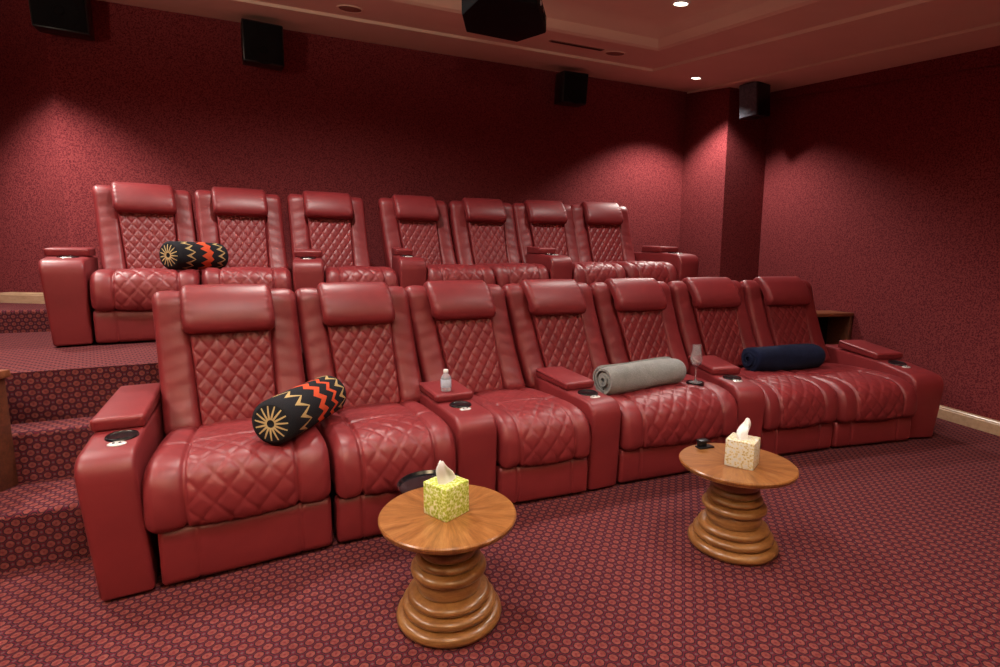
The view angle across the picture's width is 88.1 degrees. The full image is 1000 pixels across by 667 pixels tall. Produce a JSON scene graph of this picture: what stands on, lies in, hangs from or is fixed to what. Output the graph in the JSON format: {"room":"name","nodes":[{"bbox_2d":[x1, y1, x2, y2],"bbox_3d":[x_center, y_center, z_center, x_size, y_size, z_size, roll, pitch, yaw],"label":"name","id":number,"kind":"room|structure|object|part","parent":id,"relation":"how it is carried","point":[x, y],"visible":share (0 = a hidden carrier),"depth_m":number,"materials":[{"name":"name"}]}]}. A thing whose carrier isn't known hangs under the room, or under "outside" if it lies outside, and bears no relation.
{"room":"home theater","nodes":[
{"label":"home theater","id":0,"kind":"room"},
{"bbox_2d":[0,303,49,332],"bbox_3d":[-4.680,-0.116,4.146,2.640,0.175,2.150,0,8,0],"label":"step","id":1,"kind":"structure","parent":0,"point":[14,317],"depth_m":4.01,"materials":[{"name":"red carpet"}]},
{"bbox_2d":[0,0,68,292],"bbox_3d":[-4.701,-0.738,0.916,1.998,3.700,8.013,0,8,0],"label":"wall","id":2,"kind":"structure","parent":0,"point":[32,207],"depth_m":4.44,"materials":[{"name":"red fabric"}]},
{"bbox_2d":[0,292,44,303],"bbox_3d":[-4.665,-0.336,4.752,1.933,0.100,0.018,2,8,14],"label":"baseboard","id":3,"kind":"structure","parent":2,"relation":"attached to","point":[5,297],"depth_m":4.65,"materials":[{"name":"brown wood"}]},
{"bbox_2d":[0,476,90,573],"bbox_3d":[-3.400,0.896,1.748,3.434,0.238,0.574,-4,8,-25],"label":"step","id":4,"kind":"structure","parent":0,"point":[41,522],"depth_m":2.15,"materials":[{"name":"red carpet"}]},
{"bbox_2d":[0,369,17,491],"bbox_3d":[-2.533,0.442,2.224,0.675,0.535,0.260,0,8,0],"label":"base cabinet","id":5,"kind":"object","parent":4,"relation":"on","point":[8,471],"visible":1,"depth_m":2.31,"materials":[{"name":"brown wood"}]},
{"bbox_2d":[11,416,94,483],"bbox_3d":[-3.497,0.756,1.893,3.397,0.477,0.198,-4,8,-25],"label":"step","id":6,"kind":"structure","parent":0,"point":[43,450],"depth_m":2.42,"materials":[{"name":"red carpet"}]},
{"bbox_2d":[0,331,306,423],"bbox_3d":[-1.340,0.297,4.419,10.146,0.715,5.065,-1,8,-8],"label":"platform","id":7,"kind":"object","parent":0,"point":[47,381],"visible":0.02,"depth_m":2.69,"materials":[{"name":"red carpet"}]},
{"bbox_2d":[38,247,98,346],"bbox_3d":[-2.984,-0.285,3.623,0.251,0.650,0.976,-5,9,-34],"label":"console armrest","id":8,"kind":"object","parent":7,"relation":"on","point":[65,275],"visible":0.98,"depth_m":3.26,"materials":[{"name":"red leather"}]},
{"bbox_3d":[-3.035,-0.581,3.657,0.250,0.072,0.469,-5,9,-34],"label":"lid","id":9,"kind":"part","parent":8,"relation":"part of","materials":[{"name":"red leather"}]},
{"bbox_2d":[90,181,201,343],"bbox_3d":[-2.550,-0.552,3.774,0.666,1.140,0.970,-5,9,-32],"label":"recliner","id":10,"kind":"object","parent":7,"relation":"on","point":[134,220],"visible":0.85,"depth_m":3.81,"materials":[{"name":"red leather"}]},
{"bbox_3d":[-2.365,-0.062,3.499,0.608,0.217,0.091,-4,9,-28],"label":"footrest panel","id":11,"kind":"part","parent":10,"relation":"part of","materials":[{"name":"red leather"}]},
{"bbox_2d":[90,268,201,311],"bbox_3d":[-2.495,-0.326,3.704,0.614,0.286,0.715,-4,9,-29],"label":"seat cushion","id":12,"kind":"object","parent":10,"relation":"on","point":[111,289],"depth_m":3.39,"materials":[{"name":"red leather"}]},
{"bbox_3d":[-2.686,-0.714,3.952,0.363,0.516,0.153,-5,9,-32],"label":"quilted panel","id":13,"kind":"part","parent":10,"relation":"part of","materials":[{"name":"red leather"}]},
{"bbox_2d":[159,241,228,269],"bbox_3d":[-2.225,-0.568,3.776,0.203,0.202,0.458,2,8,16],"label":"bolster pillow","id":14,"kind":"object","parent":10,"relation":"on","point":[174,255],"visible":0.96,"depth_m":3.66,"materials":[{"name":"black fabric"}]},
{"bbox_3d":[-2.286,-0.539,3.562,0.160,0.160,0.009,2,8,16],"label":"panel","id":15,"kind":"part","parent":14,"relation":"part of","materials":[{"name":"black fabric"}]},
{"bbox_2d":[194,187,291,289],"bbox_3d":[-1.968,-0.587,4.019,0.647,1.142,0.962,-4,9,-29],"label":"recliner","id":16,"kind":"object","parent":7,"relation":"on","point":[248,223],"visible":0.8,"depth_m":4.14,"materials":[{"name":"red leather"}]},
{"bbox_3d":[-2.088,-0.749,4.202,0.357,0.516,0.153,-4,9,-29],"label":"quilted panel","id":17,"kind":"part","parent":16,"relation":"part of","materials":[{"name":"red leather"}]},
{"bbox_2d":[202,267,291,289],"bbox_3d":[-1.936,-0.368,3.946,0.615,0.286,0.706,-3,8,-24],"label":"seat cushion","id":18,"kind":"object","parent":16,"relation":"on","point":[274,277],"depth_m":3.68,"materials":[{"name":"red leather"}]},
{"bbox_2d":[292,249,323,292],"bbox_3d":[-1.502,-0.347,4.086,0.217,0.649,0.575,-3,8,-19],"label":"console armrest","id":19,"kind":"object","parent":7,"relation":"on","point":[308,267],"visible":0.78,"depth_m":3.82,"materials":[{"name":"red leather"}]},
{"bbox_3d":[-1.544,-0.648,4.158,0.210,0.072,0.284,-3,8,-19],"label":"lid","id":20,"kind":"part","parent":19,"relation":"part of","materials":[{"name":"red leather"}]},
{"bbox_2d":[287,191,398,285],"bbox_3d":[-1.318,-0.619,4.256,0.646,1.144,1.020,-5,9,-31],"label":"recliner","id":21,"kind":"object","parent":7,"relation":"on","point":[333,223],"visible":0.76,"depth_m":4.38,"materials":[{"name":"red leather"}]},
{"bbox_3d":[-1.453,-0.783,4.437,0.357,0.516,0.153,-4,9,-26],"label":"quilted panel","id":22,"kind":"part","parent":21,"relation":"part of","materials":[{"name":"red leather"}]},
{"bbox_2d":[324,266,398,285],"bbox_3d":[-1.158,-0.412,4.237,0.541,0.286,0.700,-3,8,-21],"label":"seat cushion","id":23,"kind":"object","parent":21,"relation":"on","point":[387,275],"depth_m":3.95,"materials":[{"name":"red leather"}]},
{"bbox_2d":[392,247,426,287],"bbox_3d":[-0.801,-0.391,4.338,0.214,0.669,0.584,-4,8,-25],"label":"console armrest","id":24,"kind":"object","parent":7,"relation":"on","point":[410,270],"visible":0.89,"depth_m":4.08,"materials":[{"name":"red leather"}]},
{"bbox_3d":[-0.854,-0.701,4.407,0.148,0.072,0.290,-4,8,-25],"label":"lid","id":25,"kind":"part","parent":24,"relation":"part of","materials":[{"name":"red leather"}]},
{"bbox_2d":[378,194,495,283],"bbox_3d":[-0.585,-0.656,4.522,0.704,1.146,1.032,-4,9,-30],"label":"recliner","id":26,"kind":"object","parent":7,"relation":"on","point":[420,224],"visible":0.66,"depth_m":4.63,"materials":[{"name":"red leather"}]},
{"bbox_3d":[-0.728,-0.819,4.695,0.383,0.516,0.153,-3,8,-23],"label":"quilted panel","id":27,"kind":"part","parent":26,"relation":"part of","materials":[{"name":"red leather"}]},
{"bbox_2d":[426,264,495,283],"bbox_3d":[-0.457,-0.457,4.461,0.552,0.286,0.767,-5,9,-31],"label":"seat cushion","id":28,"kind":"object","parent":26,"relation":"on","point":[435,272],"depth_m":4.20,"materials":[{"name":"red leather"}]},
{"bbox_2d":[448,197,548,287],"bbox_3d":[-0.040,-0.684,4.723,0.695,1.148,0.942,-3,8,-18],"label":"recliner","id":29,"kind":"object","parent":7,"relation":"on","point":[483,230],"visible":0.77,"depth_m":4.84,"materials":[{"name":"red leather"}]},
{"bbox_3d":[-0.116,-0.850,4.905,0.376,0.516,0.153,-3,8,-20],"label":"quilted panel","id":30,"kind":"part","parent":29,"relation":"part of","materials":[{"name":"red leather"}]},
{"bbox_2d":[474,263,548,287],"bbox_3d":[0.024,-0.489,4.622,0.627,0.285,0.679,-3,8,-21],"label":"seat cushion","id":31,"kind":"object","parent":29,"relation":"on","point":[505,273],"depth_m":4.35,"materials":[{"name":"red leather"}]},
{"bbox_2d":[526,247,571,278],"bbox_3d":[0.424,-0.456,4.748,0.207,0.689,0.598,-3,8,-23],"label":"console armrest","id":32,"kind":"object","parent":7,"relation":"on","point":[558,266],"visible":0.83,"depth_m":4.49,"materials":[{"name":"red leather"}]},
{"bbox_3d":[0.376,-0.777,4.822,0.180,0.072,0.297,-3,8,-23],"label":"lid","id":33,"kind":"part","parent":32,"relation":"part of","materials":[{"name":"red leather"}]},
{"bbox_2d":[512,200,625,284],"bbox_3d":[0.609,-0.710,4.907,0.716,1.150,1.021,-3,8,-24],"label":"recliner","id":34,"kind":"object","parent":7,"relation":"on","point":[538,223],"visible":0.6,"depth_m":5.03,"materials":[{"name":"red leather"}]},
{"bbox_3d":[0.487,-0.876,5.086,0.390,0.516,0.153,-2,8,-17],"label":"quilted panel","id":35,"kind":"part","parent":34,"relation":"part of","materials":[{"name":"red leather"}]},
{"bbox_2d":[572,262,625,284],"bbox_3d":[0.760,-0.528,4.841,0.494,0.286,0.748,-4,8,-26],"label":"seat cushion","id":36,"kind":"object","parent":34,"relation":"on","point":[588,273],"depth_m":4.55,"materials":[{"name":"red leather"}]},
{"bbox_2d":[571,202,676,283],"bbox_3d":[1.156,-0.731,5.058,0.699,1.152,0.968,-3,8,-19],"label":"recliner","id":37,"kind":"object","parent":7,"relation":"on","point":[602,229],"visible":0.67,"depth_m":5.18,"materials":[{"name":"red leather"}]},
{"bbox_3d":[1.063,-0.898,5.234,0.379,0.516,0.153,-2,8,-15],"label":"quilted panel","id":38,"kind":"part","parent":37,"relation":"part of","materials":[{"name":"red leather"}]},
{"bbox_2d":[606,261,676,283],"bbox_3d":[1.210,-0.554,4.960,0.615,0.286,0.758,-3,8,-24],"label":"seat cushion","id":39,"kind":"object","parent":37,"relation":"on","point":[666,272],"depth_m":4.69,"materials":[{"name":"red leather"}]},
{"bbox_2d":[634,246,698,280],"bbox_3d":[1.615,-0.518,5.136,0.227,0.709,0.744,-3,8,-23],"label":"console armrest","id":40,"kind":"object","parent":7,"relation":"on","point":[686,265],"visible":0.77,"depth_m":4.84,"materials":[{"name":"red leather"}]},
{"bbox_3d":[1.590,-0.841,5.144,0.219,0.072,0.299,-3,8,-23],"label":"lid","id":41,"kind":"part","parent":40,"relation":"part of","materials":[{"name":"red leather"}]},
{"bbox_2d":[46,0,685,291],"bbox_3d":[-0.685,-1.328,5.684,6.600,3.600,0.100,-3,8,-22],"label":"wall","id":42,"kind":"structure","parent":0,"point":[160,97],"depth_m":5.15,"materials":[{"name":"red fabric"}]},
{"bbox_2d":[28,0,94,40],"bbox_3d":[-3.492,-2.604,4.126,0.360,0.438,0.379,-4,9,-28],"label":"wall speaker","id":43,"kind":"object","parent":42,"relation":"attached to","point":[68,18],"visible":1,"depth_m":4.03,"materials":[{"name":"black plastic"}]},
{"bbox_2d":[30,0,87,32],"bbox_3d":[-3.417,-2.573,3.988,0.336,0.393,0.058,-4,9,-28],"label":"grille","id":44,"kind":"object","parent":43,"relation":"attached to","point":[50,16],"depth_m":4.02,"materials":[{"name":"black"}]},
{"bbox_2d":[240,18,283,70],"bbox_3d":[-2.123,-2.543,4.610,0.330,0.359,0.376,-4,9,-28],"label":"wall speaker","id":45,"kind":"object","parent":42,"relation":"attached to","point":[262,44],"visible":1,"depth_m":4.47,"materials":[{"name":"black plastic"}]},
{"bbox_2d":[554,70,587,106],"bbox_3d":[0.772,-2.727,5.813,0.310,0.345,0.375,-3,8,-22],"label":"wall speaker","id":46,"kind":"object","parent":42,"relation":"attached to","point":[571,87],"visible":1,"depth_m":5.67,"materials":[{"name":"black plastic"}]},
{"bbox_2d":[563,71,587,103],"bbox_3d":[0.832,-2.697,5.666,0.286,0.294,0.046,-3,8,-22],"label":"grille","id":47,"kind":"object","parent":46,"relation":"attached to","point":[575,84],"depth_m":5.66,"materials":[{"name":"black"}]},
{"bbox_2d":[0,418,999,666],"bbox_3d":[-0.500,0.913,2.746,11.400,0.060,11.200,0,8,0],"label":"floor","id":48,"kind":"structure","parent":0,"point":[888,555],"depth_m":1.97,"materials":[{"name":"red carpet"}]},
{"bbox_2d":[74,383,166,600],"bbox_3d":[-1.607,0.611,2.273,0.203,0.664,0.955,-4,9,-27],"label":"console armrest","id":49,"kind":"object","parent":48,"relation":"on","point":[109,470],"visible":0.95,"depth_m":1.90,"materials":[{"name":"red leather"}]},
{"bbox_3d":[-1.433,0.415,1.933,0.058,0.015,0.047,0,8,0],"label":"control plate","id":50,"kind":"part","parent":49,"relation":"part of","materials":[{"name":"silver metal"}]},
{"bbox_3d":[-1.628,0.314,2.279,0.182,0.077,0.529,-4,8,-25],"label":"lid","id":51,"kind":"part","parent":49,"relation":"part of","materials":[{"name":"red leather"}]},
{"bbox_2d":[142,284,332,584],"bbox_3d":[-1.219,0.353,2.403,0.671,1.140,0.923,-4,9,-27],"label":"recliner","id":52,"kind":"object","parent":48,"relation":"on","point":[217,497],"visible":0.82,"depth_m":2.20,"materials":[{"name":"red leather"}]},
{"bbox_3d":[-1.324,0.194,2.571,0.364,0.516,0.153,-4,9,-28],"label":"quilted panel","id":53,"kind":"part","parent":52,"relation":"part of","materials":[{"name":"red leather"}]},
{"bbox_2d":[142,418,330,533],"bbox_3d":[-1.158,0.568,2.313,0.671,0.286,0.658,-4,9,-28],"label":"seat cushion","id":54,"kind":"object","parent":52,"relation":"on","point":[206,474],"depth_m":2.06,"materials":[{"name":"red leather"}]},
{"bbox_3d":[-1.027,0.835,2.136,0.635,0.232,0.083,-4,9,-28],"label":"footrest panel","id":55,"kind":"part","parent":52,"relation":"part of","materials":[{"name":"red leather"}]},
{"bbox_2d":[252,376,345,444],"bbox_3d":[-0.898,0.336,2.363,0.198,0.198,0.526,1,8,8],"label":"bolster pillow","id":56,"kind":"object","parent":52,"relation":"on","point":[278,419],"visible":1,"depth_m":2.18,"materials":[{"name":"black fabric"}]},
{"bbox_3d":[-0.935,0.369,2.110,0.156,0.156,0.009,1,8,8],"label":"panel","id":57,"kind":"part","parent":56,"relation":"part of","materials":[{"name":"black fabric"}]},
{"bbox_2d":[295,282,455,541],"bbox_3d":[-0.651,0.313,2.705,0.687,1.140,0.966,-4,8,-26],"label":"recliner","id":58,"kind":"object","parent":48,"relation":"on","point":[360,335],"visible":0.87,"depth_m":2.78,"materials":[{"name":"red leather"}]},
{"bbox_3d":[-0.765,0.150,2.895,0.374,0.516,0.153,-4,8,-26],"label":"quilted panel","id":59,"kind":"part","parent":58,"relation":"part of","materials":[{"name":"red leather"}]},
{"bbox_3d":[-0.480,0.806,2.411,0.557,0.217,0.089,-4,8,-25],"label":"footrest panel","id":60,"kind":"part","parent":58,"relation":"part of","materials":[{"name":"red leather"}]},
{"bbox_2d":[315,400,455,498],"bbox_3d":[-0.605,0.543,2.613,0.578,0.286,0.707,-4,8,-26],"label":"seat cushion","id":61,"kind":"object","parent":58,"relation":"on","point":[372,445],"depth_m":2.35,"materials":[{"name":"red leather"}]},
{"bbox_2d":[397,470,459,493],"bbox_3d":[-0.288,0.786,2.154,0.268,0.348,0.268,0,8,0],"label":"tray table","id":62,"kind":"object","parent":48,"relation":"on","point":[414,480],"visible":0.26,"depth_m":2.18,"materials":[{"name":"black"}]},
{"bbox_2d":[378,485,515,648],"bbox_3d":[-0.181,0.812,1.824,0.476,0.385,0.476,-3,8,-23],"label":"side table","id":63,"kind":"object","parent":48,"relation":"on","point":[449,602],"visible":1,"depth_m":1.72,"materials":[{"name":"brown wood"}]},
{"bbox_2d":[423,460,468,521],"bbox_3d":[-0.186,0.524,1.786,0.112,0.195,0.112,6,10,40],"label":"tissue box","id":64,"kind":"object","parent":63,"relation":"on","point":[446,495],"visible":1,"depth_m":1.75,"materials":[{"name":"yellow cardboard"}]},
{"bbox_2d":[419,379,496,490],"bbox_3d":[-0.242,0.590,2.803,0.221,0.566,0.642,-4,8,-26],"label":"console armrest","id":65,"kind":"object","parent":48,"relation":"on","point":[473,427],"visible":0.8,"depth_m":2.54,"materials":[{"name":"red leather"}]},
{"bbox_2d":[441,369,450,391],"bbox_3d":[-0.292,0.252,2.793,0.058,0.118,0.058,0,8,0],"label":"water bottle","id":66,"kind":"object","parent":65,"relation":"on","point":[445,378],"visible":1,"depth_m":2.77,"materials":[{"name":"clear plastic"}]},
{"bbox_3d":[-0.304,0.318,2.895,0.221,0.051,0.307,-4,8,-26],"label":"lid","id":67,"kind":"part","parent":65,"relation":"part of","materials":[{"name":"red leather"}]},
{"bbox_3d":[-0.176,0.385,2.626,0.062,0.013,0.041,-5,9,-31],"label":"control plate","id":68,"kind":"part","parent":65,"relation":"part of","materials":[{"name":"silver metal"}]},
{"bbox_2d":[405,280,590,502],"bbox_3d":[-0.063,0.275,2.990,0.766,1.140,1.017,-4,8,-25],"label":"recliner","id":69,"kind":"object","parent":48,"relation":"on","point":[461,327],"visible":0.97,"depth_m":3.07,"materials":[{"name":"red leather"}]},
{"bbox_3d":[-0.191,0.110,3.195,0.415,0.516,0.153,-3,8,-23],"label":"quilted panel","id":70,"kind":"part","parent":69,"relation":"part of","materials":[{"name":"red leather"}]},
{"bbox_2d":[471,387,590,468],"bbox_3d":[0.099,0.505,2.951,0.514,0.286,0.766,-4,9,-26],"label":"seat cushion","id":71,"kind":"object","parent":69,"relation":"on","point":[536,429],"depth_m":2.68,"materials":[{"name":"red leather"}]},
{"bbox_3d":[0.220,0.765,2.738,0.518,0.210,0.097,-3,8,-20],"label":"footrest panel","id":72,"kind":"part","parent":69,"relation":"part of","materials":[{"name":"red leather"}]},
{"bbox_2d":[535,366,620,489],"bbox_3d":[0.442,0.542,3.108,0.198,0.580,0.684,-3,8,-24],"label":"console armrest","id":73,"kind":"object","parent":48,"relation":"on","point":[602,412],"visible":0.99,"depth_m":2.84,"materials":[{"name":"red leather"}]},
{"bbox_3d":[0.393,0.271,3.183,0.198,0.062,0.392,-3,8,-24],"label":"lid","id":74,"kind":"part","parent":73,"relation":"part of","materials":[{"name":"red leather"}]},
{"bbox_2d":[502,278,737,482],"bbox_3d":[0.837,0.221,3.391,1.486,1.140,1.053,-3,8,-19],"label":"recliner","id":75,"kind":"object","parent":48,"relation":"on","point":[580,328],"visible":0.74,"depth_m":3.39,"materials":[{"name":"red leather"}]},
{"bbox_3d":[0.420,0.073,3.466,0.431,0.516,0.153,-3,8,-21],"label":"quilted panel","id":76,"kind":"part","parent":75,"relation":"part of","materials":[{"name":"red leather"}]},
{"bbox_2d":[593,357,685,394],"bbox_3d":[0.881,0.263,3.229,0.665,0.180,0.181,-5,9,-31],"label":"rolled blanket","id":77,"kind":"object","parent":75,"relation":"on","point":[610,379],"visible":0.98,"depth_m":3.12,"materials":[{"name":"beige fabric"}]},
{"bbox_3d":[1.045,0.037,3.741,0.434,0.516,0.153,-3,8,-19],"label":"quilted panel","id":78,"kind":"part","parent":75,"relation":"part of","materials":[{"name":"red leather"}]},
{"bbox_2d":[591,374,737,450],"bbox_3d":[1.024,0.460,3.344,1.020,0.286,0.774,-3,8,-22],"label":"seat cushion","id":79,"kind":"object","parent":75,"relation":"on","point":[675,415],"depth_m":2.98,"materials":[{"name":"red leather"}]},
{"bbox_3d":[1.055,0.724,3.075,0.851,0.203,0.098,-3,8,-21],"label":"footrest panel","id":80,"kind":"part","parent":75,"relation":"part of","materials":[{"name":"red leather"}]},
{"bbox_2d":[686,380,703,385],"bbox_3d":[1.262,0.322,3.341,0.112,0.020,0.112,0,8,0],"label":"coaster","id":81,"kind":"object","parent":75,"relation":"on","point":[687,381],"visible":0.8,"depth_m":3.30,"materials":[{"name":"black"}]},
{"bbox_2d":[689,344,702,383],"bbox_3d":[1.262,0.194,3.323,0.082,0.245,0.082,0,8,0],"label":"wine glass","id":82,"kind":"object","parent":81,"relation":"on","point":[696,358],"visible":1,"depth_m":3.29,"materials":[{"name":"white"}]},
{"bbox_3d":[1.262,0.266,3.333,0.082,0.100,0.082,0,8,0],"label":"stem","id":83,"kind":"part","parent":82,"relation":"part of","materials":[{"name":"clear glass"}]},
{"bbox_2d":[690,344,702,366],"bbox_3d":[1.262,0.145,3.317,0.074,0.147,0.074,0,8,0],"label":"bowl","id":84,"kind":"object","parent":82,"relation":"on","point":[696,358],"depth_m":3.29,"materials":[{"name":"clear glass"}]},
{"bbox_2d":[686,355,764,443],"bbox_3d":[1.525,0.488,3.549,0.220,0.568,0.739,-1,8,-4],"label":"console armrest","id":85,"kind":"object","parent":48,"relation":"on","point":[749,397],"visible":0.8,"depth_m":3.24,"materials":[{"name":"red leather"}]},
{"bbox_3d":[1.512,0.220,3.662,0.220,0.065,0.390,-1,8,-4],"label":"lid","id":86,"kind":"part","parent":85,"relation":"part of","materials":[{"name":"red leather"}]},
{"bbox_2d":[679,443,798,565],"bbox_3d":[1.035,0.750,2.285,0.476,0.385,0.476,2,8,15],"label":"side table","id":87,"kind":"object","parent":48,"relation":"on","point":[731,528],"visible":0.98,"depth_m":2.19,"materials":[{"name":"brown wood"}]},
{"bbox_2d":[695,438,713,448],"bbox_3d":[0.963,0.516,2.428,0.080,0.040,0.040,-2,8,-17],"label":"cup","id":88,"kind":"object","parent":87,"relation":"on","point":[701,443],"visible":1,"depth_m":2.42,"materials":[{"name":"black plastic"}]},
{"bbox_3d":[0.950,0.516,2.430,0.048,0.028,0.012,-2,8,-17],"label":"post","id":89,"kind":"part","parent":88,"relation":"part of","materials":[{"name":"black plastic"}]},
{"bbox_2d":[724,418,760,470],"bbox_3d":[1.043,0.465,2.217,0.114,0.197,0.114,6,10,38],"label":"tissue box","id":90,"kind":"object","parent":87,"relation":"on","point":[742,450],"visible":1,"depth_m":2.19,"materials":[{"name":"beige cardboard"}]},
{"bbox_2d":[667,277,837,454],"bbox_3d":[1.803,0.172,3.752,0.808,1.140,1.059,-2,8,-17],"label":"recliner","id":91,"kind":"object","parent":48,"relation":"on","point":[800,411],"visible":0.74,"depth_m":3.79,"materials":[{"name":"red leather"}]},
{"bbox_3d":[1.697,0.002,3.997,0.437,0.516,0.153,-2,8,-17],"label":"quilted panel","id":92,"kind":"part","parent":91,"relation":"part of","materials":[{"name":"red leather"}]},
{"bbox_2d":[737,367,837,430],"bbox_3d":[1.854,0.425,3.672,0.611,0.286,0.842,-2,8,-14],"label":"seat cushion","id":93,"kind":"object","parent":91,"relation":"on","point":[793,401],"depth_m":3.33,"materials":[{"name":"red leather"}]},
{"bbox_3d":[1.929,0.684,3.406,0.612,0.193,0.102,-2,8,-18],"label":"footrest panel","id":94,"kind":"part","parent":91,"relation":"part of","materials":[{"name":"red leather"}]},
{"bbox_2d":[740,276,916,446],"bbox_3d":[2.454,0.146,3.948,0.797,1.140,1.096,-2,8,-15],"label":"recliner","id":95,"kind":"object","parent":48,"relation":"on","point":[874,406],"visible":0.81,"depth_m":3.68,"materials":[{"name":"red leather"}]},
{"bbox_2d":[741,343,825,371],"bbox_3d":[2.139,0.184,3.901,0.681,0.197,0.191,-3,8,-19],"label":"rolled blanket","id":96,"kind":"object","parent":95,"relation":"on","point":[788,357],"visible":1,"depth_m":3.81,"materials":[{"name":"blue fabric"}]},
{"bbox_3d":[2.358,-0.027,4.215,0.431,0.516,0.153,-2,8,-15],"label":"quilted panel","id":97,"kind":"part","parent":95,"relation":"part of","materials":[{"name":"red leather"}]},
{"bbox_2d":[788,362,916,422],"bbox_3d":[2.501,0.408,3.877,0.683,0.286,0.871,-2,8,-12],"label":"seat cushion","id":98,"kind":"object","parent":95,"relation":"on","point":[864,395],"depth_m":3.50,"materials":[{"name":"red leather"}]},
{"bbox_3d":[2.554,0.666,3.582,0.656,0.183,0.108,-2,8,-14],"label":"footrest panel","id":99,"kind":"part","parent":95,"relation":"part of","materials":[{"name":"red leather"}]},
{"bbox_2d":[816,310,853,344],"bbox_3d":[3.144,0.168,5.177,0.560,0.770,0.300,-1,8,-8],"label":"base cabinet","id":100,"kind":"object","parent":48,"relation":"on","point":[835,326],"visible":0.27,"depth_m":5.17,"materials":[{"name":"brown wood"}]},
{"bbox_3d":[3.126,0.167,5.317,0.485,0.735,0.020,-1,8,-8],"label":"panel","id":101,"kind":"part","parent":100,"relation":"part of","materials":[{"name":"black wood"}]},
{"bbox_3d":[3.400,0.179,5.221,0.030,0.735,0.290,-1,8,-8],"label":"panel","id":102,"kind":"part","parent":100,"relation":"part of","materials":[{"name":"brown wood"}]},
{"bbox_2d":[825,340,943,437],"bbox_3d":[2.952,0.394,4.057,0.242,0.619,0.892,-1,8,-7],"label":"console armrest","id":103,"kind":"object","parent":48,"relation":"on","point":[928,385],"visible":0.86,"depth_m":3.75,"materials":[{"name":"red leather"}]},
{"bbox_3d":[2.936,0.124,4.105,0.233,0.096,0.391,-1,8,-7],"label":"lid","id":104,"kind":"part","parent":103,"relation":"part of","materials":[{"name":"red leather"}]},
{"bbox_2d":[99,0,999,91],"bbox_3d":[-0.438,-2.424,3.842,10.600,1.064,5.600,-3,8,-22],"label":"ceiling","id":105,"kind":"structure","parent":0,"point":[664,44],"depth_m":4.26,"materials":[{"name":"paint"}]},
{"bbox_2d":[337,5,363,12],"bbox_3d":[-1.195,-2.589,4.120,0.208,0.046,0.205,0,8,0],"label":"ceiling speaker","id":106,"kind":"object","parent":105,"relation":"attached to","point":[347,8],"visible":1,"depth_m":4.11,"materials":[{"name":"brown"}]},
{"bbox_2d":[339,6,360,11],"bbox_3d":[-1.195,-2.588,4.121,0.176,0.034,0.173,0,8,0],"label":"grille","id":107,"kind":"object","parent":106,"relation":"attached to","point":[346,8],"depth_m":4.11,"materials":[{"name":"brown"}]},
{"bbox_2d":[462,0,545,41],"bbox_3d":[0.035,-2.148,3.225,0.540,0.380,0.624,0,8,0],"label":"projector","id":108,"kind":"object","parent":105,"relation":"attached to","point":[512,20],"visible":1,"depth_m":3.20,"materials":[{"name":"black"}]},
{"bbox_2d":[549,40,604,50],"bbox_3d":[0.708,-2.647,4.747,0.560,0.022,0.056,-3,8,-22],"label":"ceiling vent","id":109,"kind":"object","parent":105,"relation":"in","point":[552,41],"visible":1,"depth_m":4.73,"materials":[{"name":"brown"}]},
{"bbox_2d":[604,51,625,55],"bbox_3d":[1.103,-2.685,4.953,0.208,0.046,0.205,0,8,0],"label":"ceiling speaker","id":110,"kind":"object","parent":105,"relation":"attached to","point":[609,53],"visible":1,"depth_m":4.95,"materials":[{"name":"brown"}]},
{"bbox_2d":[606,52,623,55],"bbox_3d":[1.103,-2.684,4.954,0.176,0.034,0.173,0,8,0],"label":"grille","id":111,"kind":"object","parent":110,"relation":"attached to","point":[607,53],"depth_m":4.96,"materials":[{"name":"brown"}]},
{"bbox_2d":[672,0,690,6],"bbox_3d":[1.324,-2.415,3.778,0.134,0.033,0.132,0,8,0],"label":"recessed light","id":112,"kind":"object","parent":105,"relation":"in","point":[679,3],"visible":1,"depth_m":3.77,"materials":[{"name":"white plastic"}]},
{"bbox_2d":[679,87,768,282],"bbox_3d":[2.831,-1.399,6.586,0.762,3.500,0.718,-1,8,-10],"label":"column","id":113,"kind":"structure","parent":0,"point":[724,155],"depth_m":6.31,"materials":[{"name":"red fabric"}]},
{"bbox_2d":[739,81,769,119],"bbox_3d":[2.897,-2.594,5.823,0.514,0.386,0.527,0,8,0],"label":"wall speaker","id":114,"kind":"object","parent":113,"relation":"attached to","point":[754,97],"visible":0.98,"depth_m":5.65,"materials":[{"name":"black plastic"}]},
{"bbox_2d":[739,81,756,117],"bbox_3d":[2.715,-2.555,5.657,0.051,0.334,0.196,-5,9,-35],"label":"grille","id":115,"kind":"object","parent":114,"relation":"attached to","point":[748,91],"depth_m":5.65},
{"bbox_2d":[758,65,999,420],"bbox_3d":[3.935,-0.822,1.915,0.100,3.600,10.104,-1,8,-8],"label":"wall","id":116,"kind":"structure","parent":0,"point":[884,198],"depth_m":4.49,"materials":[{"name":"red fabric"}]},
{"bbox_2d":[687,22,999,93],"bbox_3d":[3.162,-2.403,4.646,1.279,0.852,4.421,-3,8,-20],"label":"trim","id":117,"kind":"structure","parent":116,"relation":"attached to","point":[985,36],"depth_m":4.29,"materials":[{"name":"paint"}]},
{"bbox_2d":[770,46,999,99],"bbox_3d":[3.557,-2.096,3.981,0.054,1.020,4.504,-1,8,-8],"label":"trim","id":118,"kind":"structure","parent":116,"relation":"attached to","point":[986,57],"depth_m":4.38,"materials":[{"name":"red paint"}]},
{"bbox_2d":[937,405,999,435],"bbox_3d":[3.999,1.024,1.297,0.018,0.105,8.386,-1,8,-8],"label":"baseboard","id":119,"kind":"structure","parent":116,"relation":"attached to","point":[985,424],"depth_m":3.96,"materials":[{"name":"brown wood"}]}
]}

